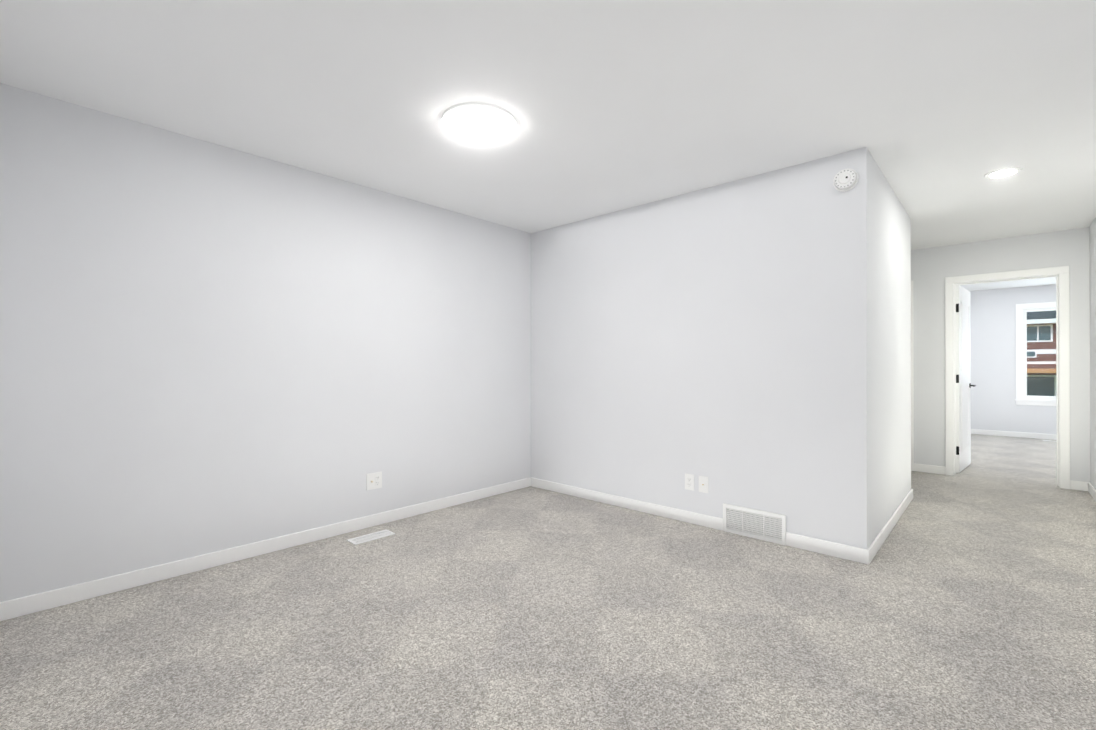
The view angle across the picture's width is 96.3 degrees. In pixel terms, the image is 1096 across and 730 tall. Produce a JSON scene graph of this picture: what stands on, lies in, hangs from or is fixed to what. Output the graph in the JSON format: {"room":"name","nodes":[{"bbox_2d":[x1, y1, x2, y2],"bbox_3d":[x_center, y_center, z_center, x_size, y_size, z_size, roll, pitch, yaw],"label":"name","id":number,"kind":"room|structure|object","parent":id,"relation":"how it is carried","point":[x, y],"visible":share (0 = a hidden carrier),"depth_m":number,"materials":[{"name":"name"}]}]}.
{"room":"empty living room","nodes":[
{"label":"empty living room","id":0,"kind":"room"},
{"bbox_2d":[0,83,530,601],"bbox_3d":[-0.257,-0.053,4.732,0.120,2.440,7.071,0,0,43],"label":"wall","id":1,"kind":"structure","parent":0,"point":[206,347],"depth_m":2.85,"materials":[{"name":"paint"}]},
{"bbox_2d":[0,477,530,620],"bbox_3d":[-1.341,1.121,3.454,0.013,0.085,3.486,0,0,43],"label":"baseboard","id":2,"kind":"structure","parent":1,"relation":"attached to","point":[25,605],"depth_m":2.84,"materials":[{"name":"paint"}]},
{"bbox_2d":[366,472,381,489],"bbox_3d":[-1.253,0.838,3.547,0.018,0.116,0.118,0,0,43],"label":"outlet","id":3,"kind":"object","parent":1,"relation":"attached to","point":[373,480],"visible":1,"depth_m":3.54,"materials":[{"name":"white plastic"}]},
{"bbox_2d":[0,434,1095,729],"bbox_3d":[3.175,1.216,4.526,5.440,0.100,11.426,0,0,43],"label":"floor","id":4,"kind":"structure","parent":0,"point":[964,598],"depth_m":2.15,"materials":[{"name":"carpet"}]},
{"bbox_2d":[347,529,394,544],"bbox_3d":[-1.190,1.159,3.308,0.123,0.007,0.285,0,0,43],"label":"air vent register","id":5,"kind":"object","parent":4,"relation":"on","point":[370,537],"visible":1,"depth_m":3.29,"materials":[{"name":"grey metal"}]},
{"bbox_2d":[0,0,1095,290],"bbox_3d":[3.175,-1.324,4.533,5.440,0.100,11.426,0,0,43],"label":"ceiling","id":6,"kind":"structure","parent":0,"point":[938,108],"depth_m":2.29,"materials":[{"name":"paint"}]},
{"bbox_2d":[442,102,516,143],"bbox_3d":[-0.360,-1.256,2.587,0.390,0.046,0.390,0,0,43],"label":"led ceiling light","id":7,"kind":"object","parent":6,"relation":"attached to","point":[481,123],"visible":1,"depth_m":2.52,"materials":[{"name":"white plastic"}]},
{"bbox_2d":[984,167,1021,178],"bbox_3d":[3.023,-1.273,3.262,0.184,0.008,0.184,0,0,43],"label":"recessed light","id":8,"kind":"object","parent":6,"relation":"in","point":[1004,172],"visible":0.94,"depth_m":3.25,"materials":[{"name":"white plastic"}]},
{"bbox_2d":[531,147,910,548],"bbox_3d":[1.502,-0.054,4.515,2.760,2.440,1.924,0,0,43],"label":"wall","id":9,"kind":"structure","parent":0,"point":[745,342],"depth_m":3.47,"materials":[{"name":"paint"}]},
{"bbox_2d":[685,473,693,490],"bbox_3d":[1.043,0.864,3.621,0.072,0.116,0.009,0,0,43],"label":"outlet","id":10,"kind":"object","parent":9,"relation":"attached to","point":[689,481],"visible":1,"depth_m":3.62,"materials":[{"name":"white plastic"}]},
{"bbox_2d":[531,477,869,564],"bbox_3d":[0.855,1.122,3.791,2.760,0.085,0.013,0,0,43],"label":"baseboard","id":11,"kind":"structure","parent":9,"relation":"attached to","point":[848,552],"depth_m":3.62,"materials":[{"name":"paint"}]},
{"bbox_2d":[699,476,707,492],"bbox_3d":[1.120,0.863,3.544,0.072,0.116,0.018,0,0,43],"label":"outlet","id":12,"kind":"object","parent":9,"relation":"attached to","point":[703,484],"visible":1,"depth_m":3.54,"materials":[{"name":"white plastic"}]},
{"bbox_2d":[723,503,785,545],"bbox_3d":[1.382,1.067,3.305,0.414,0.192,0.014,0,0,43],"label":"air vent","id":13,"kind":"object","parent":9,"relation":"in","point":[757,524],"visible":1,"depth_m":3.29,"materials":[{"name":"grey metal"}]},
{"bbox_2d":[833,168,858,191],"bbox_3d":[1.774,-1.108,2.931,0.132,0.132,0.040,0,0,43],"label":"smoke detector","id":14,"kind":"object","parent":9,"relation":"attached to","point":[844,180],"visible":1,"depth_m":2.92,"materials":[{"name":"white plastic"}]},
{"bbox_2d":[867,489,912,562],"bbox_3d":[2.526,1.121,3.576,0.013,0.085,1.937,0,0,43],"label":"baseboard","id":15,"kind":"structure","parent":9,"relation":"attached to","point":[879,540],"depth_m":3.37,"materials":[{"name":"paint"}]},
{"bbox_2d":[911,227,1089,481],"bbox_3d":[4.099,-0.051,5.443,5.320,2.440,0.120,0,0,43],"label":"wall","id":16,"kind":"structure","parent":0,"point":[932,268],"depth_m":5.04,"materials":[{"name":"paint"}]},
{"bbox_2d":[911,281,913,470],"bbox_3d":[3.746,0.120,5.768,0.900,2.100,0.154,0,0,43],"label":"door frame","id":17,"kind":"structure","parent":16,"relation":"attached to","point":[912,418],"depth_m":5.41,"materials":[{"name":"paint"}]},
{"bbox_2d":[956,285,975,472],"bbox_3d":[4.671,0.150,5.523,0.768,2.014,0.145,0,0,-42],"label":"door leaf","id":18,"kind":"structure","parent":16,"relation":"in","point":[963,395],"depth_m":5.43,"materials":[{"name":"paint"}]},
{"bbox_2d":[914,463,1087,490],"bbox_3d":[3.547,1.127,5.858,3.915,0.085,0.013,0,0,43],"label":"baseboard","id":19,"kind":"structure","parent":16,"relation":"attached to","point":[1079,485],"depth_m":5.25,"materials":[{"name":"paint"}]},
{"bbox_2d":[945,266,1069,488],"bbox_3d":[4.613,0.117,4.969,0.910,2.100,0.154,0,0,43],"label":"door frame","id":20,"kind":"structure","parent":16,"relation":"attached to","point":[1061,274],"depth_m":4.73,"materials":[{"name":"paint"}]},
{"bbox_2d":[969,285,1056,433],"bbox_3d":[7.816,-0.044,7.940,3.240,2.440,0.120,0,0,43],"label":"wall","id":21,"kind":"structure","parent":0,"point":[994,406],"depth_m":8.15,"materials":[{"name":"paint"}]},
{"bbox_2d":[971,429,1056,439],"bbox_3d":[7.769,1.133,7.886,2.940,0.085,0.017,0,0,43],"label":"baseboard","id":22,"kind":"structure","parent":21,"relation":"attached to","point":[1017,434],"depth_m":8.00,"materials":[{"name":"paint"}]},
{"bbox_2d":[1015,302,1055,405],"bbox_3d":[8.078,-0.175,7.679,1.120,1.640,0.150,0,0,43],"label":"bedroom window","id":23,"kind":"structure","parent":21,"relation":"in","point":[1022,378],"depth_m":7.96,"materials":[{"name":"paint"}]},
{"bbox_2d":[1089,217,1095,489],"bbox_3d":[2.729,-0.061,1.979,0.120,2.440,6.831,0,0,43],"label":"wall","id":24,"kind":"structure","parent":0,"point":[1092,265],"depth_m":4.38,"materials":[{"name":"paint"}]},
{"bbox_2d":[1088,482,1095,501],"bbox_3d":[2.680,1.117,2.021,0.013,0.085,6.805,0,0,43],"label":"baseboard","id":25,"kind":"structure","parent":24,"relation":"attached to","point":[1091,490],"depth_m":4.33,"materials":[{"name":"paint"}]},
{"label":"outside","id":26,"kind":"structure","parent":0,"visible":0},
{"bbox_3d":[39.279,4.366,40.133,110.000,0.200,89.870,0,0,43],"label":"ground","id":27,"kind":"structure","parent":26,"visible":0},
{"bbox_2d":[1027,311,1055,395],"bbox_3d":[28.593,-0.997,28.558,23.000,10.460,11.000,0,0,43],"label":"neighbouring house","id":28,"kind":"structure","parent":27,"relation":"on","point":[1047,374],"depth_m":25.91,"materials":[{"name":"brown"}]}
]}

